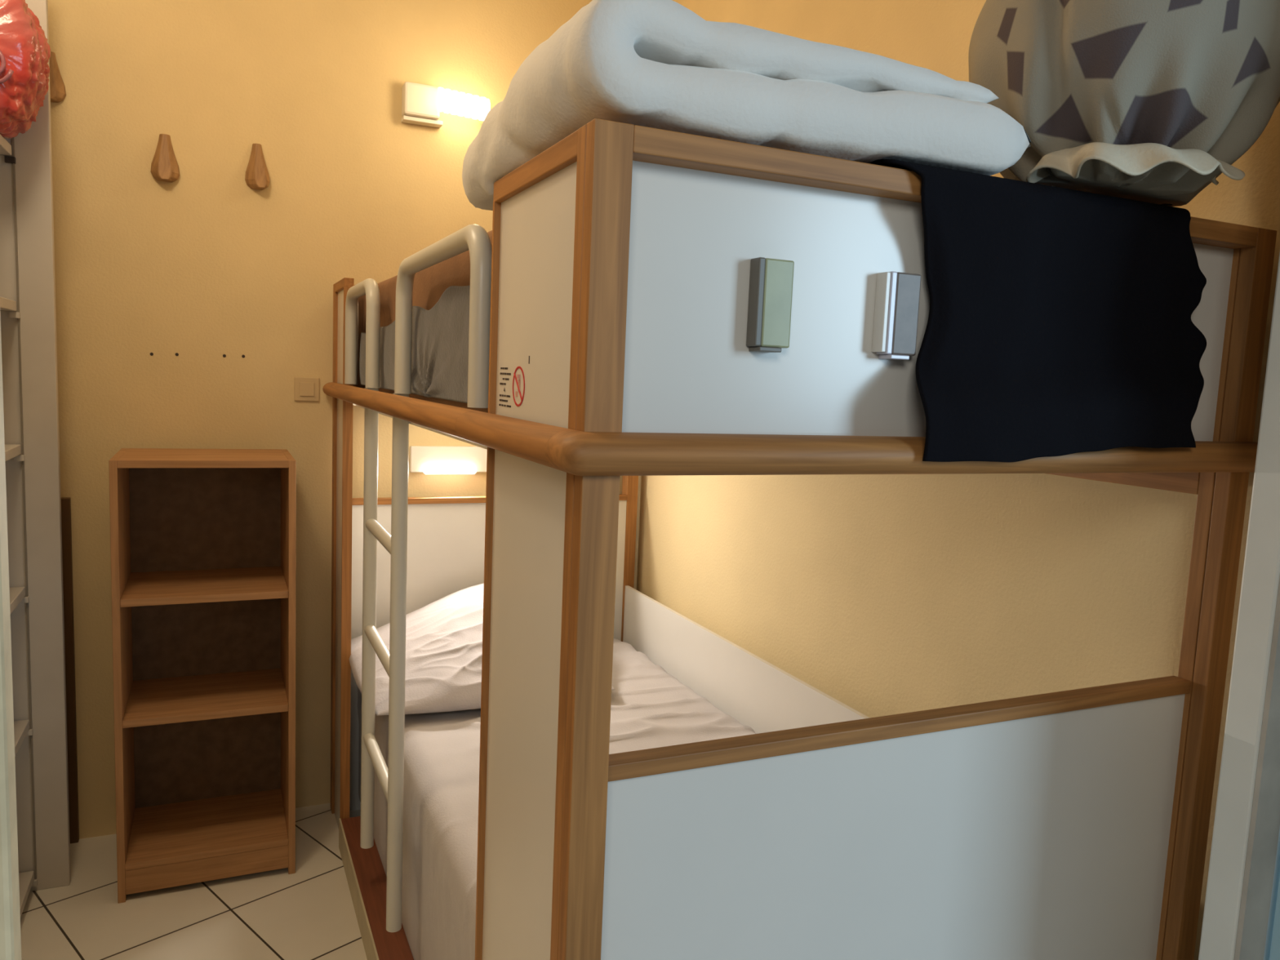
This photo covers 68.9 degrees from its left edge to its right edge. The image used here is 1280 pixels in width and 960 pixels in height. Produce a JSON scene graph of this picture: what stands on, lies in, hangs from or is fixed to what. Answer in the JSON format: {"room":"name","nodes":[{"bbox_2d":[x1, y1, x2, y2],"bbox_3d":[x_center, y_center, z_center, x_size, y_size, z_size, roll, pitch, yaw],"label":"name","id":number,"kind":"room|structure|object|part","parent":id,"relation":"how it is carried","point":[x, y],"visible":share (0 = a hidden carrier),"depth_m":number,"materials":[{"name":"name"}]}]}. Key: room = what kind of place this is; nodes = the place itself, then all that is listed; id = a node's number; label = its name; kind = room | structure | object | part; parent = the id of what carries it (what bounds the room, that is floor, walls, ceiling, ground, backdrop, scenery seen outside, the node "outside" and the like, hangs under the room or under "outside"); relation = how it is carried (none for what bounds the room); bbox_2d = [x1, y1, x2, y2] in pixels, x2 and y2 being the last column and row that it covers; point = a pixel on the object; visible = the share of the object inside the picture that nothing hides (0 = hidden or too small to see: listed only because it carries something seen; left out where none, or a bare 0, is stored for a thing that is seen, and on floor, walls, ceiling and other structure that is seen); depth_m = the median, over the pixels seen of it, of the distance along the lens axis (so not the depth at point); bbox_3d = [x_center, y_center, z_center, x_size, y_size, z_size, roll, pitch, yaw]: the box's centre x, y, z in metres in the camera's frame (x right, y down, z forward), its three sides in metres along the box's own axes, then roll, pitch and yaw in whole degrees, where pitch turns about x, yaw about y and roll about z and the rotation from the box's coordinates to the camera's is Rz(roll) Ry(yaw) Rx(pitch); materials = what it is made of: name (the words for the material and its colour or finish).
{"room":"bunk bedroom","nodes":[
{"label":"bunk bedroom","id":0,"kind":"room"},
{"bbox_2d":[20,803,367,959],"bbox_3d":[0.589,1.347,0.812,3.352,0.050,5.422,0,7,-24],"label":"floor","id":1,"kind":"structure","parent":0,"point":[308,913],"depth_m":2.33,"materials":[{"name":"beige tile"}]},
{"bbox_2d":[0,0,71,917],"bbox_3d":[-1.411,-0.042,1.819,0.352,2.320,0.955,0,7,-24],"label":"shelving unit","id":2,"kind":"object","parent":1,"relation":"on","point":[28,312],"visible":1,"depth_m":2.29,"materials":[{"name":"white wood"}]},
{"bbox_2d":[0,0,50,138],"bbox_3d":[-1.431,-0.937,2.035,0.238,0.336,0.239,0,7,-24],"label":"plastic bag","id":3,"kind":"object","parent":2,"relation":"on","point":[24,48],"visible":1,"depth_m":2.00,"materials":[{"name":"red plastic"}]},
{"bbox_2d":[61,497,79,843],"bbox_3d":[-1.601,0.538,2.586,0.055,0.985,0.021,0,7,-24],"label":"wooden board","id":4,"kind":"object","parent":1,"relation":"on","point":[65,501],"visible":0.45,"depth_m":2.58,"materials":[{"name":"brown wood"}]},
{"bbox_2d":[108,448,296,903],"bbox_3d":[-1.173,0.491,2.533,0.422,1.126,0.335,0,7,-24],"label":"bookcase","id":5,"kind":"object","parent":1,"relation":"on","point":[202,541],"visible":1,"depth_m":2.60,"materials":[{"name":"brown wood"}]},
{"bbox_3d":[-1.357,0.492,2.450,0.018,1.126,0.335,0,7,-24],"label":"panel","id":6,"kind":"part","parent":5,"relation":"part of","materials":[{"name":"brown wood"}]},
{"bbox_3d":[-1.150,-0.059,2.473,0.387,0.019,0.335,0,7,-24],"label":"panel","id":7,"kind":"part","parent":5,"relation":"part of","materials":[{"name":"brown wood"}]},
{"bbox_3d":[-1.165,0.283,2.510,0.387,0.019,0.323,0,7,-24],"label":"shelf","id":8,"kind":"part","parent":5,"relation":"part of","materials":[{"name":"brown wood"}]},
{"bbox_3d":[-1.241,0.471,2.681,0.387,1.087,0.005,0,7,-24],"label":"panel","id":9,"kind":"part","parent":5,"relation":"part of","materials":[{"name":"brown wood"}]},
{"bbox_3d":[-1.177,0.589,2.544,0.387,0.019,0.323,0,7,-24],"label":"shelf","id":10,"kind":"part","parent":5,"relation":"part of","materials":[{"name":"brown wood"}]},
{"bbox_3d":[-1.192,0.960,2.584,0.387,0.018,0.326,0,7,-24],"label":"shelf","id":11,"kind":"part","parent":5,"relation":"part of","materials":[{"name":"brown wood"}]},
{"bbox_3d":[-0.989,0.489,2.617,0.018,1.126,0.335,0,7,-24],"label":"panel","id":12,"kind":"part","parent":5,"relation":"part of","materials":[{"name":"brown wood"}]},
{"bbox_2d":[322,118,1276,959],"bbox_3d":[-0.054,0.344,2.085,1.046,1.610,2.144,0,7,-24],"label":"bunk bed","id":13,"kind":"object","parent":1,"relation":"on","point":[1071,824],"visible":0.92,"depth_m":1.09,"materials":[{"name":"brown wood"}]},
{"bbox_3d":[-0.908,0.227,2.814,0.039,1.610,0.045,0,7,-24],"label":"corner post","id":14,"kind":"part","parent":13,"relation":"part of","materials":[{"name":"brown wood"}]},
{"bbox_3d":[-0.869,0.404,2.718,0.012,1.284,0.202,0,7,-24],"label":"panel","id":15,"kind":"part","parent":13,"relation":"part of","materials":[{"name":"white laminate"}]},
{"bbox_3d":[-0.835,-0.392,2.630,0.012,0.286,0.202,0,7,-24],"label":"panel","id":16,"kind":"part","parent":13,"relation":"part of","materials":[{"name":"white laminate"}]},
{"bbox_3d":[-0.828,-0.545,2.609,0.026,0.025,0.210,0,7,-24],"label":"rail","id":17,"kind":"part","parent":13,"relation":"part of","materials":[{"name":"brown wood"}]},
{"bbox_3d":[-0.442,-0.417,2.926,0.911,0.268,0.012,0,7,-24],"label":"panel","id":18,"kind":"part","parent":13,"relation":"part of","materials":[{"name":"white laminate"}]},
{"bbox_3d":[-0.521,1.100,2.018,0.070,0.084,1.485,0,7,-24],"label":"rail","id":19,"kind":"part","parent":13,"relation":"part of","materials":[{"name":"brown wood"}]},
{"bbox_3d":[-0.585,-0.172,2.015,0.028,0.042,1.713,0,7,-24],"label":"rail","id":20,"kind":"part","parent":13,"relation":"part of","materials":[{"name":"brown wood"}]},
{"bbox_2d":[344,223,492,932],"bbox_3d":[-0.522,0.253,1.958,0.032,1.385,1.392,0,7,-24],"label":"ladder","id":21,"kind":"object","parent":13,"relation":"attached to","point":[473,237],"visible":0.96,"depth_m":1.91,"materials":[{"name":"grey metal"}]},
{"bbox_3d":[-0.699,-0.364,2.336,0.032,0.256,0.418,0,7,-24],"label":"handrail","id":22,"kind":"part","parent":21,"relation":"part of","materials":[{"name":"grey metal"}]},
{"bbox_3d":[-0.338,-0.262,1.544,0.032,0.256,0.614,0,7,-24],"label":"handrail","id":23,"kind":"part","parent":21,"relation":"part of","materials":[{"name":"grey metal"}]},
{"bbox_3d":[-0.061,-0.136,2.084,0.914,0.030,1.865,0,7,-24],"label":"mattress","id":24,"kind":"part","parent":13,"relation":"part of","materials":[{"name":"beige"}]},
{"bbox_2d":[357,230,492,413],"bbox_3d":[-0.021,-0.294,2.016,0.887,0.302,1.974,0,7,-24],"label":"headboard","id":25,"kind":"object","parent":13,"relation":"on","point":[429,284],"visible":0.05,"depth_m":1.82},
{"bbox_2d":[359,285,470,403],"bbox_3d":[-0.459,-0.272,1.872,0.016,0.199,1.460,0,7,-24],"label":"pillow","id":26,"kind":"object","parent":25,"relation":"on","point":[440,333],"visible":0.56,"depth_m":1.64,"materials":[{"name":"white fabric"}]},
{"bbox_2d":[462,0,1031,210],"bbox_3d":[0.088,-0.420,1.167,0.541,0.142,0.514,0,7,-24],"label":"duvet","id":27,"kind":"object","parent":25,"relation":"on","point":[654,64],"visible":0.6,"depth_m":0.92,"materials":[{"name":"white fabric"}]},
{"bbox_3d":[-0.482,0.547,3.033,0.911,0.962,0.012,0,7,-24],"label":"panel","id":28,"kind":"part","parent":13,"relation":"part of","materials":[{"name":"white laminate"}]},
{"bbox_3d":[-0.462,0.062,2.979,0.911,0.018,0.028,0,7,-24],"label":"cap rail","id":29,"kind":"part","parent":13,"relation":"part of","materials":[{"name":"brown wood"}]},
{"bbox_3d":[-0.156,-0.050,1.072,0.028,0.042,0.372,0,7,-24],"label":"rail","id":30,"kind":"part","parent":13,"relation":"part of","materials":[{"name":"brown wood"}]},
{"bbox_3d":[-0.147,0.609,1.132,0.012,1.284,0.290,0,7,-24],"label":"panel","id":31,"kind":"part","parent":13,"relation":"part of","materials":[{"name":"white laminate"}]},
{"bbox_3d":[-0.110,-0.340,1.031,0.026,0.025,0.298,0,7,-24],"label":"rail","id":32,"kind":"part","parent":13,"relation":"part of","materials":[{"name":"brown wood"}]},
{"bbox_3d":[-0.113,-0.186,1.044,0.012,0.286,0.290,0,7,-24],"label":"panel","id":33,"kind":"part","parent":13,"relation":"part of","materials":[{"name":"white laminate"}]},
{"bbox_2d":[357,638,755,959],"bbox_3d":[-0.069,0.874,2.152,0.878,0.481,1.986,0,7,-24],"label":"mattress","id":34,"kind":"object","parent":13,"relation":"on","point":[651,708],"visible":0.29,"depth_m":2.13,"materials":[{"name":"white fabric"}]},
{"bbox_2d":[348,582,614,715],"bbox_3d":[-0.468,0.448,2.653,0.670,0.217,0.600,0,7,-24],"label":"pillow","id":35,"kind":"object","parent":34,"relation":"on","point":[444,636],"visible":0.39,"depth_m":2.50,"materials":[{"name":"white fabric"}]},
{"bbox_3d":[-0.066,0.467,0.965,0.039,1.610,0.045,0,7,-24],"label":"corner post","id":36,"kind":"part","parent":13,"relation":"part of","materials":[{"name":"brown wood"}]},
{"bbox_3d":[-0.042,0.221,3.207,0.039,1.610,0.045,0,7,-24],"label":"corner post","id":37,"kind":"part","parent":13,"relation":"part of","materials":[{"name":"brown wood"}]},
{"bbox_3d":[0.352,0.810,2.331,0.012,0.665,2.000,0,7,-24],"label":"wall panel","id":38,"kind":"part","parent":13,"relation":"part of","materials":[{"name":"white laminate"}]},
{"bbox_2d":[746,257,794,352],"bbox_3d":[0.136,-0.181,0.970,0.043,0.095,0.022,0,7,-24],"label":"hook","id":39,"kind":"object","parent":13,"relation":"attached to","point":[771,280],"visible":1,"depth_m":0.96,"materials":[{"name":"green plastic"}]},
{"bbox_3d":[0.347,0.784,1.210,0.911,0.962,0.012,0,7,-24],"label":"panel","id":40,"kind":"part","parent":13,"relation":"part of","materials":[{"name":"white laminate"}]},
{"bbox_2d":[871,271,921,359],"bbox_3d":[0.287,-0.182,1.039,0.048,0.095,0.022,0,7,-24],"label":"hook","id":41,"kind":"object","parent":13,"relation":"attached to","point":[897,297],"visible":1,"depth_m":1.03,"materials":[{"name":"silver metal"}]},
{"bbox_3d":[0.293,-0.185,1.043,0.034,0.090,0.018,0,7,-24],"label":"plate","id":42,"kind":"part","parent":41,"relation":"part of","materials":[{"name":"silver plastic"}]},
{"bbox_3d":[0.368,0.298,1.157,0.911,0.018,0.028,0,7,-24],"label":"cap rail","id":43,"kind":"part","parent":13,"relation":"part of","materials":[{"name":"brown wood"}]},
{"bbox_3d":[0.396,-0.028,1.088,1.046,0.042,0.058,0,7,-24],"label":"rail","id":44,"kind":"part","parent":13,"relation":"part of","materials":[{"name":"brown wood"}]},
{"bbox_3d":[0.388,-0.181,1.104,0.911,0.268,0.012,0,7,-24],"label":"panel","id":45,"kind":"part","parent":13,"relation":"part of","materials":[{"name":"white laminate"}]},
{"bbox_3d":[0.400,-0.324,1.075,0.911,0.025,0.045,0,7,-24],"label":"rail","id":46,"kind":"part","parent":13,"relation":"part of","materials":[{"name":"brown wood"}]},
{"bbox_2d":[869,159,1206,462],"bbox_3d":[0.500,-0.186,1.117,0.531,0.322,0.094,0,7,-24],"label":"cloth","id":47,"kind":"object","parent":13,"relation":"on","point":[1060,322],"visible":1,"depth_m":1.09,"materials":[{"name":"black fabric"}]},
{"bbox_3d":[0.390,-0.135,2.226,0.022,0.077,2.000,0,7,-24],"label":"long rail","id":48,"kind":"part","parent":13,"relation":"part of","materials":[{"name":"brown wood"}]},
{"bbox_2d":[968,0,1279,206],"bbox_3d":[0.614,-0.538,1.162,0.438,0.380,0.299,0,7,-24],"label":"bag","id":49,"kind":"object","parent":13,"relation":"on","point":[1152,101],"visible":0.88,"depth_m":1.04,"materials":[{"name":"grey fabric"}]},
{"bbox_3d":[0.799,0.460,1.359,0.039,1.610,0.045,0,7,-24],"label":"corner post","id":50,"kind":"part","parent":13,"relation":"part of","materials":[{"name":"brown wood"}]},
{"bbox_2d":[47,0,622,839],"bbox_3d":[-0.948,-0.351,2.835,2.252,2.750,0.101,0,7,-24],"label":"wall","id":51,"kind":"structure","parent":0,"point":[189,309],"depth_m":2.66,"materials":[{"name":"beige paint"}]},
{"bbox_2d":[48,51,66,102],"bbox_3d":[-1.526,-1.045,2.405,0.072,0.125,0.040,0,7,-24],"label":"wall hook","id":52,"kind":"object","parent":51,"relation":"attached to","point":[57,87],"visible":0.56,"depth_m":2.41,"materials":[{"name":"brown wood"}]},
{"bbox_2d":[151,133,179,182],"bbox_3d":[-1.292,-0.878,2.533,0.072,0.125,0.040,0,7,-24],"label":"wall hook","id":53,"kind":"object","parent":51,"relation":"attached to","point":[164,165],"visible":1,"depth_m":2.53,"materials":[{"name":"brown wood"}]},
{"bbox_2d":[244,143,270,190],"bbox_3d":[-1.079,-0.887,2.629,0.065,0.125,0.040,0,7,-24],"label":"wall hook","id":54,"kind":"object","parent":51,"relation":"attached to","point":[257,177],"visible":1,"depth_m":2.63,"materials":[{"name":"brown wood"}]},
{"bbox_2d":[293,377,319,401],"bbox_3d":[-0.989,-0.269,2.767,0.070,0.070,0.010,0,7,-24],"label":"light switch","id":55,"kind":"object","parent":51,"relation":"attached to","point":[305,388],"visible":1,"depth_m":2.76,"materials":[{"name":"beige plastic"}]},
{"bbox_2d":[401,81,490,128],"bbox_3d":[-0.582,-1.120,2.795,0.247,0.107,0.096,0,7,-24],"label":"wall lamp","id":56,"kind":"object","parent":51,"relation":"attached to","point":[422,104],"visible":0.98,"depth_m":2.77,"materials":[{"name":"beige plastic"}]},
{"bbox_3d":[-0.531,-1.128,2.801,0.150,0.075,0.068,0,7,-24],"label":"lamp shade","id":57,"kind":"part","parent":56,"relation":"part of","materials":[{"name":"white"}]},
{"bbox_2d":[409,445,487,474],"bbox_3d":[-0.500,-0.063,2.995,0.465,0.086,0.048,0,7,-24],"label":"lamp","id":58,"kind":"object","parent":51,"relation":"attached to","point":[427,460],"visible":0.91,"depth_m":2.94,"materials":[{"name":"beige plastic"}]},
{"bbox_2d":[633,0,1279,959],"bbox_3d":[0.513,-0.221,2.223,0.100,2.750,2.240,0,7,-24],"label":"wall","id":59,"kind":"structure","parent":0,"point":[882,594],"depth_m":1.92,"materials":[{"name":"beige paint"}]},
{"bbox_3d":[0.005,-0.079,0.743,2.252,2.750,0.052,0,7,-24],"label":"wall","id":60,"kind":"structure","parent":0,"visible":0},
{"bbox_2d":[0,314,21,959],"bbox_3d":[-0.480,0.236,0.573,0.160,2.120,0.030,0,7,-24],"label":"trim","id":61,"kind":"structure","parent":60,"relation":"attached to","point":[10,913],"depth_m":0.59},
{"bbox_2d":[1198,253,1279,959],"bbox_3d":[0.793,0.227,1.147,0.139,2.120,0.042,0,7,-24],"label":"trim","id":62,"kind":"structure","parent":60,"relation":"attached to","point":[1261,567],"depth_m":1.12,"materials":[{"name":"white paint"}]},
{"bbox_2d":[1234,577,1279,959],"bbox_3d":[0.764,0.230,1.107,0.048,2.120,0.006,0,7,-24],"label":"trim","id":63,"kind":"structure","parent":60,"relation":"attached to","point":[1264,825],"depth_m":1.12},
{"bbox_2d":[1269,875,1279,959],"bbox_3d":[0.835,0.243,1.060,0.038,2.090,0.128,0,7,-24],"label":"door","id":64,"kind":"structure","parent":60,"relation":"in","point":[1275,944],"depth_m":1.14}
]}

